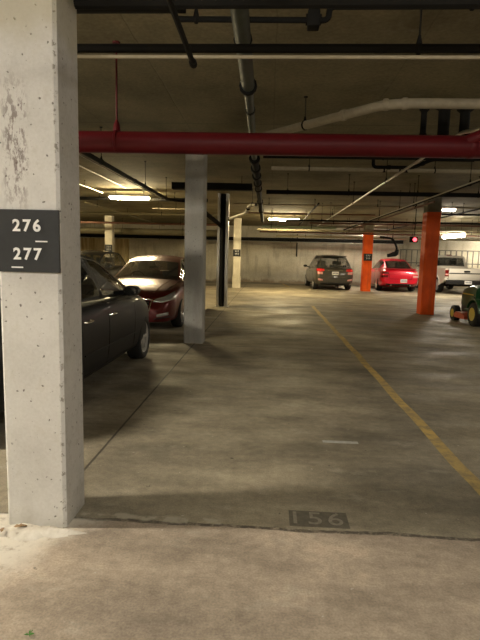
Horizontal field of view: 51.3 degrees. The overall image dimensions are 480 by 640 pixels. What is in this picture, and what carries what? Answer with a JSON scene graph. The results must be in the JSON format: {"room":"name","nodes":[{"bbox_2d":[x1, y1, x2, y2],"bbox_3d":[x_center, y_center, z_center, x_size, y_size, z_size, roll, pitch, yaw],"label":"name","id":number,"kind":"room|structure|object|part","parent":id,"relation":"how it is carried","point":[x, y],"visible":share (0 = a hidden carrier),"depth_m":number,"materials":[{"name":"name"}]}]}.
{"room":"parking garage","nodes":[
{"label":"parking garage","id":0,"kind":"room"},
{"bbox_2d":[0,281,479,639],"bbox_3d":[1.759,-0.025,13.623,28.400,0.200,39.600,2,7,3],"label":"floor","id":1,"kind":"structure","parent":0,"point":[197,457],"depth_m":3.42,"materials":[{"name":"concrete"}]},
{"bbox_2d":[0,0,84,527],"bbox_3d":[-1.106,-0.530,2.776,0.342,3.400,0.300,2,7,3],"label":"concrete pillar","id":2,"kind":"structure","parent":1,"relation":"on","point":[41,320],"depth_m":2.70,"materials":[{"name":"grey concrete"}]},
{"bbox_2d":[0,209,60,272],"bbox_3d":[-1.109,-0.414,2.628,0.328,0.325,0.020,2,7,3],"label":"number plate","id":3,"kind":"object","parent":2,"relation":"attached to","point":[29,239],"visible":1,"depth_m":2.62,"materials":[{"name":"black paint"}]},
{"bbox_2d":[0,523,85,540],"bbox_3d":[-1.113,1.169,2.779,0.532,0.027,0.182,2,7,3],"label":"mound","id":4,"kind":"object","parent":1,"relation":"on","point":[31,532],"visible":0.97,"depth_m":2.75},
{"bbox_2d":[14,523,26,526],"bbox_3d":[-1.222,1.149,2.787,0.069,0.015,0.038,2,7,7],"label":"dry leaf","id":5,"kind":"object","parent":4,"relation":"on","point":[21,524],"visible":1,"depth_m":2.79,"materials":[{"name":"brown plant"}]},
{"bbox_2d":[0,255,149,411],"bbox_3d":[-2.382,-0.063,6.064,2.250,1.583,4.727,2,7,3],"label":"car","id":6,"kind":"object","parent":1,"relation":"on","point":[115,320],"visible":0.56,"depth_m":5.83,"materials":[{"name":"black paint"}]},
{"bbox_3d":[-1.742,-0.476,5.563,0.115,0.452,2.897,2,7,5],"label":"window trim","id":7,"kind":"part","parent":6,"relation":"part of","materials":[{"name":"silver metal"}]},
{"bbox_3d":[-1.544,-0.205,5.790,0.023,0.039,2.100,2,7,3],"label":"belt trim","id":8,"kind":"part","parent":6,"relation":"part of","materials":[{"name":"black paint"}]},
{"bbox_3d":[-1.491,0.261,5.997,0.019,0.056,2.000,2,7,3],"label":"moulding","id":9,"kind":"part","parent":6,"relation":"part of","materials":[{"name":"black paint"}]},
{"bbox_2d":[114,285,140,295],"bbox_3d":[-1.411,-0.364,6.234,0.349,0.154,0.175,2,7,3],"label":"mirror","id":10,"kind":"object","parent":6,"relation":"attached to","point":[131,290],"depth_m":6.16,"materials":[{"name":"black paint"}]},
{"bbox_2d":[124,287,136,294],"bbox_3d":[-1.346,-0.359,6.145,0.150,0.090,0.012,2,7,3],"label":"mirror glass","id":11,"kind":"object","parent":6,"relation":"attached to","point":[127,290],"depth_m":6.14,"materials":[{"name":"black mirror"}]},
{"bbox_2d":[80,250,125,276],"bbox_3d":[-5.660,-1.810,18.884,2.270,1.662,4.607,2,7,5],"label":"estate car","id":12,"kind":"object","parent":1,"relation":"on","point":[112,268],"visible":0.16,"depth_m":18.80,"materials":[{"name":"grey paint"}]},
{"bbox_3d":[-5.273,-2.139,18.813,0.480,0.410,0.130,2,7,5],"label":"seat","id":13,"kind":"part","parent":12,"relation":"part of","materials":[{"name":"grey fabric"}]},
{"bbox_3d":[-5.184,-2.250,19.701,0.480,0.410,0.130,2,7,5],"label":"seat","id":14,"kind":"part","parent":12,"relation":"part of","materials":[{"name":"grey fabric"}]},
{"bbox_2d":[105,215,114,263],"bbox_3d":[-6.535,-3.495,25.088,0.380,3.400,0.360,2,7,3],"label":"concrete pillar","id":15,"kind":"structure","parent":1,"relation":"on","point":[109,228],"depth_m":24.83,"materials":[{"name":"beige concrete"}]},
{"bbox_2d":[105,245,111,251],"bbox_3d":[-6.544,-3.571,24.887,0.380,0.360,0.022,2,7,3],"label":"number plate","id":16,"kind":"object","parent":15,"relation":"attached to","point":[107,247],"visible":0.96,"depth_m":24.89,"materials":[{"name":"white paint"}]},
{"bbox_2d":[115,255,183,326],"bbox_3d":[-2.039,-0.821,12.275,2.230,1.539,4.769,2,7,3],"label":"car","id":17,"kind":"object","parent":1,"relation":"on","point":[159,278],"visible":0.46,"depth_m":10.87,"materials":[{"name":"red paint"}]},
{"bbox_2d":[143,298,152,309],"bbox_3d":[-2.180,-0.295,10.025,0.835,0.316,0.165,2,7,3],"label":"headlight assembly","id":18,"kind":"object","parent":17,"relation":"attached to","point":[149,301],"depth_m":10.01,"materials":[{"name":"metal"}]},
{"bbox_2d":[156,312,168,316],"bbox_3d":[-1.549,-0.109,10.050,0.328,0.110,0.045,-5,9,-40],"label":"fog lamp","id":19,"kind":"object","parent":17,"relation":"on","point":[158,314],"depth_m":10.02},
{"bbox_2d":[184,154,206,343],"bbox_3d":[-0.787,-1.293,8.839,0.340,3.400,0.340,2,7,3],"label":"concrete pillar","id":20,"kind":"structure","parent":1,"relation":"on","point":[195,165],"depth_m":8.70,"materials":[{"name":"grey concrete"}]},
{"bbox_2d":[207,193,229,307],"bbox_3d":[-0.785,-1.991,14.334,0.528,3.400,2.378,3,8,16],"label":"steel column","id":21,"kind":"structure","parent":1,"relation":"on","point":[222,223],"depth_m":15.10,"materials":[{"name":"black metal"}]},
{"bbox_2d":[232,218,241,287],"bbox_3d":[-0.148,-3.297,24.734,0.400,3.400,0.400,2,7,3],"label":"concrete pillar","id":22,"kind":"structure","parent":1,"relation":"on","point":[236,279],"depth_m":24.58,"materials":[{"name":"beige concrete"}]},
{"bbox_2d":[233,249,240,255],"bbox_3d":[-0.159,-3.293,24.542,0.370,0.340,0.022,2,7,3],"label":"number plate","id":23,"kind":"object","parent":22,"relation":"attached to","point":[236,252],"visible":1,"depth_m":24.54,"materials":[{"name":"white paint"}]},
{"bbox_2d":[289,510,349,528],"bbox_3d":[0.470,1.193,2.994,0.350,0.002,0.180,2,7,3],"label":"stencilled number","id":24,"kind":"object","parent":1,"relation":"on","point":[296,518],"visible":1,"depth_m":2.99,"materials":[{"name":"black paint"}]},
{"bbox_2d":[303,255,352,289],"bbox_3d":[4.675,-2.618,26.797,2.373,1.764,4.635,1,7,0],"label":"hatchback car","id":25,"kind":"object","parent":1,"relation":"on","point":[321,274],"visible":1,"depth_m":24.69,"materials":[{"name":"grey paint"}]},
{"bbox_3d":[4.286,-2.842,25.870,0.504,0.430,0.136,1,7,0],"label":"seat","id":26,"kind":"part","parent":25,"relation":"part of","materials":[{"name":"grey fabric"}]},
{"bbox_3d":[5.084,-2.824,25.874,0.504,0.430,0.136,1,7,0],"label":"seat","id":27,"kind":"part","parent":25,"relation":"part of","materials":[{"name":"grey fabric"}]},
{"bbox_2d":[322,440,357,443],"bbox_3d":[0.856,1.041,4.265,0.300,0.002,0.050,2,7,3],"label":"paint dash","id":28,"kind":"object","parent":1,"relation":"on","point":[325,441],"visible":1,"depth_m":4.26,"materials":[{"name":"white paint"}]},
{"bbox_2d":[360,225,373,291],"bbox_3d":[6.225,-3.112,24.480,0.428,3.400,0.428,2,7,3],"label":"pillar","id":29,"kind":"structure","parent":1,"relation":"on","point":[366,267],"depth_m":24.33,"materials":[{"name":"concrete"}]},
{"bbox_2d":[364,254,371,260],"bbox_3d":[6.210,-3.044,24.262,0.400,0.340,0.022,2,7,3],"label":"number plate","id":30,"kind":"object","parent":29,"relation":"attached to","point":[367,257],"visible":1,"depth_m":24.26,"materials":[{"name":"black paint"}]},
{"bbox_2d":[371,258,417,290],"bbox_3d":[7.998,-2.481,26.822,2.379,1.643,4.901,2,7,3],"label":"car","id":31,"kind":"object","parent":1,"relation":"on","point":[389,272],"visible":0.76,"depth_m":24.65,"materials":[{"name":"red paint"}]},
{"bbox_2d":[312,306,479,494],"bbox_3d":[1.996,0.391,9.592,0.167,0.001,13.660,2,7,3],"label":"painted line","id":32,"kind":"object","parent":1,"relation":"on","point":[435,440],"visible":1,"depth_m":4.77,"materials":[{"name":"yellow paint"}]},
{"bbox_2d":[416,197,441,314],"bbox_3d":[5.494,-1.866,14.533,0.388,3.400,0.428,2,7,3],"label":"pillar","id":33,"kind":"structure","parent":1,"relation":"on","point":[430,225],"depth_m":14.37,"materials":[{"name":"concrete"}]},
{"bbox_2d":[416,255,479,291],"bbox_3d":[10.932,-2.489,26.421,2.473,1.901,5.911,2,7,3],"label":"pickup truck","id":34,"kind":"object","parent":1,"relation":"on","point":[452,271],"visible":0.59,"depth_m":24.43,"materials":[{"name":"white paint"}]},
{"bbox_2d":[450,285,479,326],"bbox_3d":[6.301,-0.470,12.721,1.380,1.146,1.968,2,7,1],"label":"tractor","id":35,"kind":"object","parent":1,"relation":"on","point":[470,300],"visible":1,"depth_m":12.67,"materials":[{"name":"metal"}]},
{"bbox_2d":[77,9,479,230],"bbox_3d":[1.845,-3.620,13.166,28.400,0.250,39.600,2,7,3],"label":"ceiling","id":36,"kind":"structure","parent":0,"point":[155,95],"depth_m":5.98,"materials":[{"name":"concrete"}]},
{"bbox_2d":[79,180,102,192],"bbox_3d":[-4.107,-3.254,10.840,0.044,0.172,6.800,2,7,3],"label":"fluorescent light","id":37,"kind":"object","parent":36,"relation":"hanging from","point":[84,185],"visible":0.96,"depth_m":13.03,"materials":[{"name":"white metal"}]},
{"bbox_2d":[79,165,125,187],"bbox_3d":[-3.396,-3.196,10.149,0.028,0.028,7.500,2,7,3],"label":"conduit","id":38,"kind":"object","parent":36,"relation":"attached to","point":[79,165],"visible":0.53,"depth_m":11.78,"materials":[{"name":"white metal"}]},
{"bbox_2d":[83,201,164,225],"bbox_3d":[-4.559,-4.598,21.804,0.064,0.292,12.200,2,7,3],"label":"pipe","id":39,"kind":"object","parent":36,"relation":"hanging from","point":[83,201],"visible":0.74,"depth_m":18.68,"materials":[{"name":"black metal"}]},
{"bbox_2d":[108,194,151,199],"bbox_3d":[-3.223,-3.661,14.623,1.240,0.277,0.200,2,7,3],"label":"fluorescent light","id":40,"kind":"object","parent":36,"relation":"hanging from","point":[121,197],"visible":1,"depth_m":14.56,"materials":[{"name":"plastic"}]},
{"bbox_2d":[110,196,148,199],"bbox_3d":[-3.226,-3.561,14.636,1.180,0.075,0.150,2,7,3],"label":"diffuser","id":41,"kind":"object","parent":40,"relation":"attached to","point":[111,197],"depth_m":14.57,"materials":[{"name":"white plastic"}]},
{"bbox_2d":[76,9,185,13],"bbox_3d":[-3.050,-2.232,3.384,5.400,0.270,0.100,2,7,3],"label":"duct","id":42,"kind":"object","parent":36,"relation":"hanging from","point":[110,11],"visible":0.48,"depth_m":3.29,"materials":[{"name":"black metal"}]},
{"bbox_2d":[82,127,184,202],"bbox_3d":[-1.813,-2.754,8.808,0.421,0.543,8.120,2,7,3],"label":"pipe","id":43,"kind":"object","parent":36,"relation":"hanging from","point":[100,160],"visible":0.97,"depth_m":8.81,"materials":[{"name":"black metal"}]},
{"bbox_2d":[79,153,160,197],"bbox_3d":[-2.130,-2.485,8.446,0.026,0.026,7.300,2,7,3],"label":"conduit","id":44,"kind":"object","parent":43,"relation":"attached to","point":[79,153],"visible":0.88,"depth_m":8.45,"materials":[{"name":"black metal"}]},
{"bbox_2d":[80,192,207,201],"bbox_3d":[-6.001,-3.808,15.224,10.100,0.268,0.116,2,7,3],"label":"pipe","id":45,"kind":"object","parent":36,"relation":"hanging from","point":[81,197],"visible":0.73,"depth_m":15.08,"materials":[{"name":"black metal"}]},
{"bbox_2d":[80,218,216,236],"bbox_3d":[-5.854,-4.912,26.283,10.100,0.858,0.357,2,7,3],"label":"pipe","id":46,"kind":"object","parent":36,"relation":"hanging from","point":[83,230],"visible":0.63,"depth_m":26.14,"materials":[{"name":"black metal"}]},
{"bbox_2d":[80,220,216,225],"bbox_3d":[-5.815,-4.744,23.475,10.500,0.482,0.124,2,7,3],"label":"pipe","id":47,"kind":"object","parent":36,"relation":"hanging from","point":[97,222],"visible":0.64,"depth_m":23.40,"materials":[{"name":"black metal"}]},
{"bbox_2d":[80,212,217,215],"bbox_3d":[-5.984,-4.213,18.923,10.700,0.397,0.101,2,7,3],"label":"pipe","id":48,"kind":"object","parent":36,"relation":"hanging from","point":[120,213],"visible":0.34,"depth_m":18.79,"materials":[{"name":"black metal"}]},
{"bbox_2d":[152,206,184,209],"bbox_3d":[-2.302,-3.816,16.417,1.150,0.378,0.056,2,7,3],"label":"pipe","id":49,"kind":"object","parent":36,"relation":"hanging from","point":[158,206],"visible":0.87,"depth_m":16.42,"materials":[{"name":"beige metal"}]},
{"bbox_2d":[166,0,196,68],"bbox_3d":[-0.300,-1.678,1.735,0.046,0.823,2.020,2,7,3],"label":"pipe","id":50,"kind":"object","parent":36,"relation":"hanging from","point":[192,62],"visible":1,"depth_m":2.36,"materials":[{"name":"black metal"}]},
{"bbox_2d":[171,182,252,190],"bbox_3d":[-0.644,-3.192,11.626,1.870,0.330,0.250,2,7,3],"label":"duct","id":51,"kind":"object","parent":36,"relation":"hanging from","point":[175,185],"visible":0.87,"depth_m":11.51,"materials":[{"name":"black metal"}]},
{"bbox_2d":[80,225,402,243],"bbox_3d":[-0.427,-5.113,29.166,19.600,0.928,0.216,2,7,3],"label":"pipe","id":52,"kind":"object","parent":36,"relation":"hanging from","point":[81,235],"visible":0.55,"depth_m":29.03,"materials":[{"name":"black metal"}]},
{"bbox_2d":[227,191,256,220],"bbox_3d":[0.050,-3.237,14.101,0.120,0.830,1.259,-4,9,-37],"label":"pipe","id":53,"kind":"object","parent":36,"relation":"hanging from","point":[252,204],"visible":0.95,"depth_m":13.96,"materials":[{"name":"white metal"}]},
{"bbox_2d":[230,9,263,222],"bbox_3d":[0.393,-2.953,10.560,0.190,0.485,19.301,2,7,3],"label":"pipe","id":54,"kind":"object","parent":36,"relation":"hanging from","point":[240,18],"visible":0.91,"depth_m":4.08,"materials":[{"name":"black metal"}]},
{"bbox_2d":[73,0,479,9],"bbox_3d":[0.206,-1.925,2.643,16.000,0.538,0.076,2,7,3],"label":"pipe","id":55,"kind":"object","parent":36,"relation":"hanging from","point":[78,4],"visible":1,"depth_m":2.66,"materials":[{"name":"black metal"}]},
{"bbox_2d":[77,8,479,54],"bbox_3d":[0.238,-1.983,3.180,16.000,0.557,0.074,2,7,3],"label":"pipe","id":56,"kind":"object","parent":36,"relation":"hanging from","point":[418,48],"visible":0.94,"depth_m":3.19,"materials":[{"name":"black metal"}]},
{"bbox_2d":[77,55,479,58],"bbox_3d":[0.230,-1.688,3.207,16.000,0.024,0.024,2,7,3],"label":"conduit","id":57,"kind":"object","parent":56,"relation":"hanging from","point":[78,56],"visible":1,"depth_m":3.20,"materials":[{"name":"black metal"}]},
{"bbox_2d":[78,40,479,158],"bbox_3d":[0.787,-1.885,4.109,19.001,0.960,0.809,2,7,3],"label":"pipe","id":58,"kind":"object","parent":36,"relation":"hanging from","point":[115,141],"visible":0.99,"depth_m":4.38,"materials":[{"name":"red metal"}]},
{"bbox_2d":[268,214,299,220],"bbox_3d":[1.906,-4.452,21.741,1.360,0.257,0.200,2,7,3],"label":"fluorescent light","id":59,"kind":"object","parent":36,"relation":"hanging from","point":[269,218],"visible":0.69,"depth_m":21.68,"materials":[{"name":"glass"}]},
{"bbox_2d":[262,210,335,229],"bbox_3d":[2.358,-3.987,19.955,2.950,0.708,0.136,2,7,3],"label":"pipe","id":60,"kind":"object","parent":36,"relation":"hanging from","point":[271,225],"visible":0.95,"depth_m":19.95,"materials":[{"name":"black metal"}]},
{"bbox_2d":[298,199,319,225],"bbox_3d":[2.683,-4.322,21.004,0.064,0.292,13.000,2,7,3],"label":"pipe","id":61,"kind":"object","parent":36,"relation":"hanging from","point":[314,199],"visible":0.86,"depth_m":17.32,"materials":[{"name":"black metal"}]},
{"bbox_2d":[248,209,374,215],"bbox_3d":[2.629,-4.094,18.911,4.900,0.220,0.068,2,7,3],"label":"pipe","id":62,"kind":"object","parent":36,"relation":"hanging from","point":[272,212],"visible":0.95,"depth_m":18.89,"materials":[{"name":"black metal"}]},
{"bbox_2d":[179,8,479,30],"bbox_3d":[1.615,-2.062,3.219,4.060,0.345,0.100,2,7,3],"label":"pipe","id":63,"kind":"object","parent":36,"relation":"hanging from","point":[313,19],"visible":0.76,"depth_m":3.29,"materials":[{"name":"black metal"}]},
{"bbox_2d":[233,203,479,208],"bbox_3d":[6.379,-3.564,15.455,13.200,0.221,0.052,2,7,3],"label":"pipe","id":64,"kind":"object","parent":36,"relation":"hanging from","point":[233,203],"visible":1,"depth_m":15.61,"materials":[{"name":"black metal"}]},
{"bbox_2d":[257,218,479,234],"bbox_3d":[8.098,-4.212,22.590,14.600,0.651,0.112,2,7,3],"label":"pipe","id":65,"kind":"object","parent":36,"relation":"hanging from","point":[275,229],"visible":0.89,"depth_m":22.76,"materials":[{"name":"black metal"}]},
{"bbox_2d":[260,218,479,236],"bbox_3d":[8.160,-4.202,22.814,14.500,0.725,0.089,2,7,3],"label":"pipe","id":66,"kind":"object","parent":36,"relation":"hanging from","point":[347,218],"visible":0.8,"depth_m":22.99,"materials":[{"name":"black metal"}]},
{"bbox_2d":[262,96,479,132],"bbox_3d":[3.676,-2.214,4.949,7.287,0.380,1.201,3,7,14],"label":"pipe","id":67,"kind":"object","parent":36,"relation":"hanging from","point":[405,103],"visible":0.98,"depth_m":4.96,"materials":[{"name":"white metal"}]},
{"bbox_2d":[263,156,479,160],"bbox_3d":[4.930,-2.535,7.516,9.150,0.330,0.060,2,7,3],"label":"pipe","id":68,"kind":"object","parent":36,"relation":"hanging from","point":[291,157],"visible":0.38,"depth_m":7.68,"materials":[{"name":"black metal"}]},
{"bbox_2d":[266,173,479,197],"bbox_3d":[6.141,-2.863,10.836,11.120,0.460,0.110,2,7,3],"label":"pipe","id":69,"kind":"object","parent":36,"relation":"hanging from","point":[295,192],"visible":1,"depth_m":11.01,"materials":[{"name":"black metal"}]},
{"bbox_2d":[271,159,479,173],"bbox_3d":[5.093,-2.781,9.141,9.021,0.244,0.088,2,7,3],"label":"pipe","id":70,"kind":"object","parent":36,"relation":"hanging from","point":[308,168],"visible":0.8,"depth_m":9.25,"materials":[{"name":"black metal"}]},
{"bbox_2d":[276,235,479,240],"bbox_3d":[8.729,-4.513,25.669,13.700,0.802,0.124,2,7,3],"label":"pipe","id":71,"kind":"object","parent":36,"relation":"hanging from","point":[305,236],"visible":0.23,"depth_m":25.83,"materials":[{"name":"black metal"}]},
{"bbox_2d":[286,203,479,224],"bbox_3d":[8.293,-3.461,16.596,13.500,0.622,0.076,2,7,3],"label":"pipe","id":72,"kind":"object","parent":36,"relation":"hanging from","point":[321,220],"visible":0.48,"depth_m":16.82,"materials":[{"name":"black metal"}]},
{"bbox_2d":[342,197,434,232],"bbox_3d":[5.316,-4.118,20.369,0.064,0.412,16.000,2,7,3],"label":"pipe","id":73,"kind":"object","parent":36,"relation":"hanging from","point":[415,207],"visible":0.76,"depth_m":14.90,"materials":[{"name":"black metal"}]},
{"bbox_2d":[380,220,398,256],"bbox_3d":[7.041,-3.817,23.535,0.920,1.724,0.170,2,7,3],"label":"pipe","id":74,"kind":"object","parent":36,"relation":"hanging from","point":[395,253],"visible":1,"depth_m":23.52,"materials":[{"name":"black metal"}]},
{"bbox_2d":[305,127,479,233],"bbox_3d":[2.993,-3.541,16.287,0.058,0.638,23.703,2,7,3],"label":"conduit","id":75,"kind":"object","parent":36,"relation":"hanging from","point":[474,129],"visible":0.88,"depth_m":8.18,"materials":[{"name":"black metal"}]},
{"bbox_2d":[309,222,479,226],"bbox_3d":[8.811,-3.594,17.732,12.600,0.621,0.076,2,7,3],"label":"pipe","id":76,"kind":"object","parent":36,"relation":"hanging from","point":[309,222],"visible":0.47,"depth_m":17.95,"materials":[{"name":"black metal"}]},
{"bbox_2d":[315,224,479,238],"bbox_3d":[9.832,-4.670,26.493,11.600,0.645,0.089,2,7,3],"label":"pipe","id":77,"kind":"object","parent":36,"relation":"hanging from","point":[331,224],"visible":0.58,"depth_m":26.60,"materials":[{"name":"black metal"}]},
{"bbox_2d":[343,162,479,229],"bbox_3d":[4.324,-3.265,13.972,0.076,0.538,19.000,2,7,3],"label":"pipe","id":78,"kind":"object","parent":36,"relation":"hanging from","point":[471,184],"visible":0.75,"depth_m":11.04,"materials":[{"name":"black metal"}]},
{"bbox_2d":[362,179,479,222],"bbox_3d":[4.125,-2.775,12.027,0.026,0.026,15.000,2,7,3],"label":"conduit","id":79,"kind":"object","parent":78,"relation":"attached to","point":[478,179],"visible":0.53,"depth_m":10.42,"materials":[{"name":"grey metal"}]},
{"bbox_2d":[409,205,417,242],"bbox_3d":[5.588,-3.120,15.975,0.250,1.270,0.160,2,7,3],"label":"lamp","id":80,"kind":"object","parent":36,"relation":"hanging from","point":[411,239],"visible":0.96,"depth_m":16.00,"materials":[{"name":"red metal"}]},
{"bbox_2d":[372,160,473,172],"bbox_3d":[2.925,-2.585,8.002,1.608,0.450,0.073,2,7,3],"label":"pipe","id":81,"kind":"object","parent":36,"relation":"hanging from","point":[388,167],"visible":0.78,"depth_m":8.02,"materials":[{"name":"black metal"}]},
{"bbox_2d":[419,109,429,134],"bbox_3d":[2.248,-2.403,6.127,0.120,0.370,0.120,2,7,3],"label":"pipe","id":82,"kind":"object","parent":36,"relation":"hanging from","point":[423,123],"visible":0.67,"depth_m":6.10,"materials":[{"name":"black metal"}]},
{"bbox_2d":[374,224,479,232],"bbox_3d":[11.037,-4.511,24.826,9.000,0.482,0.124,2,7,3],"label":"pipe","id":83,"kind":"object","parent":36,"relation":"hanging from","point":[450,224],"visible":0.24,"depth_m":24.92,"materials":[{"name":"black metal"}]},
{"bbox_2d":[388,203,479,229],"bbox_3d":[7.216,-3.783,17.774,0.064,0.332,19.000,2,7,3],"label":"pipe","id":84,"kind":"object","parent":36,"relation":"hanging from","point":[463,212],"visible":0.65,"depth_m":16.00,"materials":[{"name":"black metal"}]},
{"bbox_2d":[390,220,479,232],"bbox_3d":[10.935,-4.034,21.459,8.800,0.585,0.089,2,7,3],"label":"pipe","id":85,"kind":"object","parent":36,"relation":"hanging from","point":[414,229],"visible":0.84,"depth_m":21.59,"materials":[{"name":"black metal"}]},
{"bbox_2d":[436,109,450,134],"bbox_3d":[2.451,-2.354,6.020,0.225,0.430,0.225,2,7,3],"label":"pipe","id":86,"kind":"object","parent":36,"relation":"attached to","point":[443,114],"visible":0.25,"depth_m":5.97,"materials":[{"name":"black metal"}]},
{"bbox_2d":[441,206,456,210],"bbox_3d":[7.045,-3.756,16.879,0.480,0.167,0.200,2,7,3],"label":"fluorescent light","id":87,"kind":"object","parent":36,"relation":"hanging from","point":[442,209],"visible":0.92,"depth_m":16.82,"materials":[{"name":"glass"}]},
{"bbox_2d":[442,224,465,238],"bbox_3d":[9.323,-3.985,21.764,0.980,0.898,0.240,4,8,21],"label":"fluorescent light","id":88,"kind":"object","parent":36,"relation":"hanging from","point":[456,235],"visible":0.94,"depth_m":21.71,"materials":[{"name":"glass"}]},
{"bbox_2d":[442,234,464,238],"bbox_3d":[9.323,-3.643,21.804,0.920,0.120,0.240,-3,5,22],"label":"diffuser","id":89,"kind":"object","parent":88,"relation":"attached to","point":[446,236],"depth_m":21.74,"materials":[{"name":"white plastic"}]},
{"bbox_2d":[441,202,479,215],"bbox_3d":[10.435,-3.375,15.514,9.100,0.418,0.076,2,7,3],"label":"pipe","id":90,"kind":"object","parent":36,"relation":"hanging from","point":[451,214],"visible":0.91,"depth_m":15.71,"materials":[{"name":"black metal"}]},
{"bbox_2d":[457,109,473,134],"bbox_3d":[2.737,-2.393,6.099,0.195,0.360,0.195,2,7,3],"label":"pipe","id":91,"kind":"object","parent":36,"relation":"hanging from","point":[464,122],"visible":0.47,"depth_m":6.05,"materials":[{"name":"black metal"}]},
{"bbox_2d":[80,223,479,285],"bbox_3d":[2.887,-4.105,31.671,28.400,3.400,2.700,2,7,3],"label":"wall","id":92,"kind":"structure","parent":0,"point":[263,262],"depth_m":30.47,"materials":[{"name":"beige concrete"}]},
{"bbox_2d":[80,238,128,265],"bbox_3d":[-8.995,-4.102,30.987,4.320,2.900,0.047,2,7,3],"label":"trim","id":93,"kind":"structure","parent":92,"relation":"attached to","point":[121,246],"depth_m":30.90,"materials":[{"name":"brown wood"}]},
{"bbox_2d":[411,266,479,286],"bbox_3d":[13.188,-2.691,31.211,7.300,1.200,0.250,2,7,3],"label":"wall","id":94,"kind":"structure","parent":0,"point":[413,267],"depth_m":31.14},
{"bbox_2d":[400,249,479,267],"bbox_3d":[13.215,-3.807,31.075,6.500,1.050,0.060,2,7,3],"label":"fence","id":95,"kind":"object","parent":94,"relation":"on","point":[411,262],"visible":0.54,"depth_m":31.02,"materials":[{"name":"metal"}]},
{"bbox_3d":[13.227,-4.298,31.012,6.500,0.060,0.060,2,7,3],"label":"rail","id":96,"kind":"part","parent":95,"relation":"part of","materials":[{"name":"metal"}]}
]}

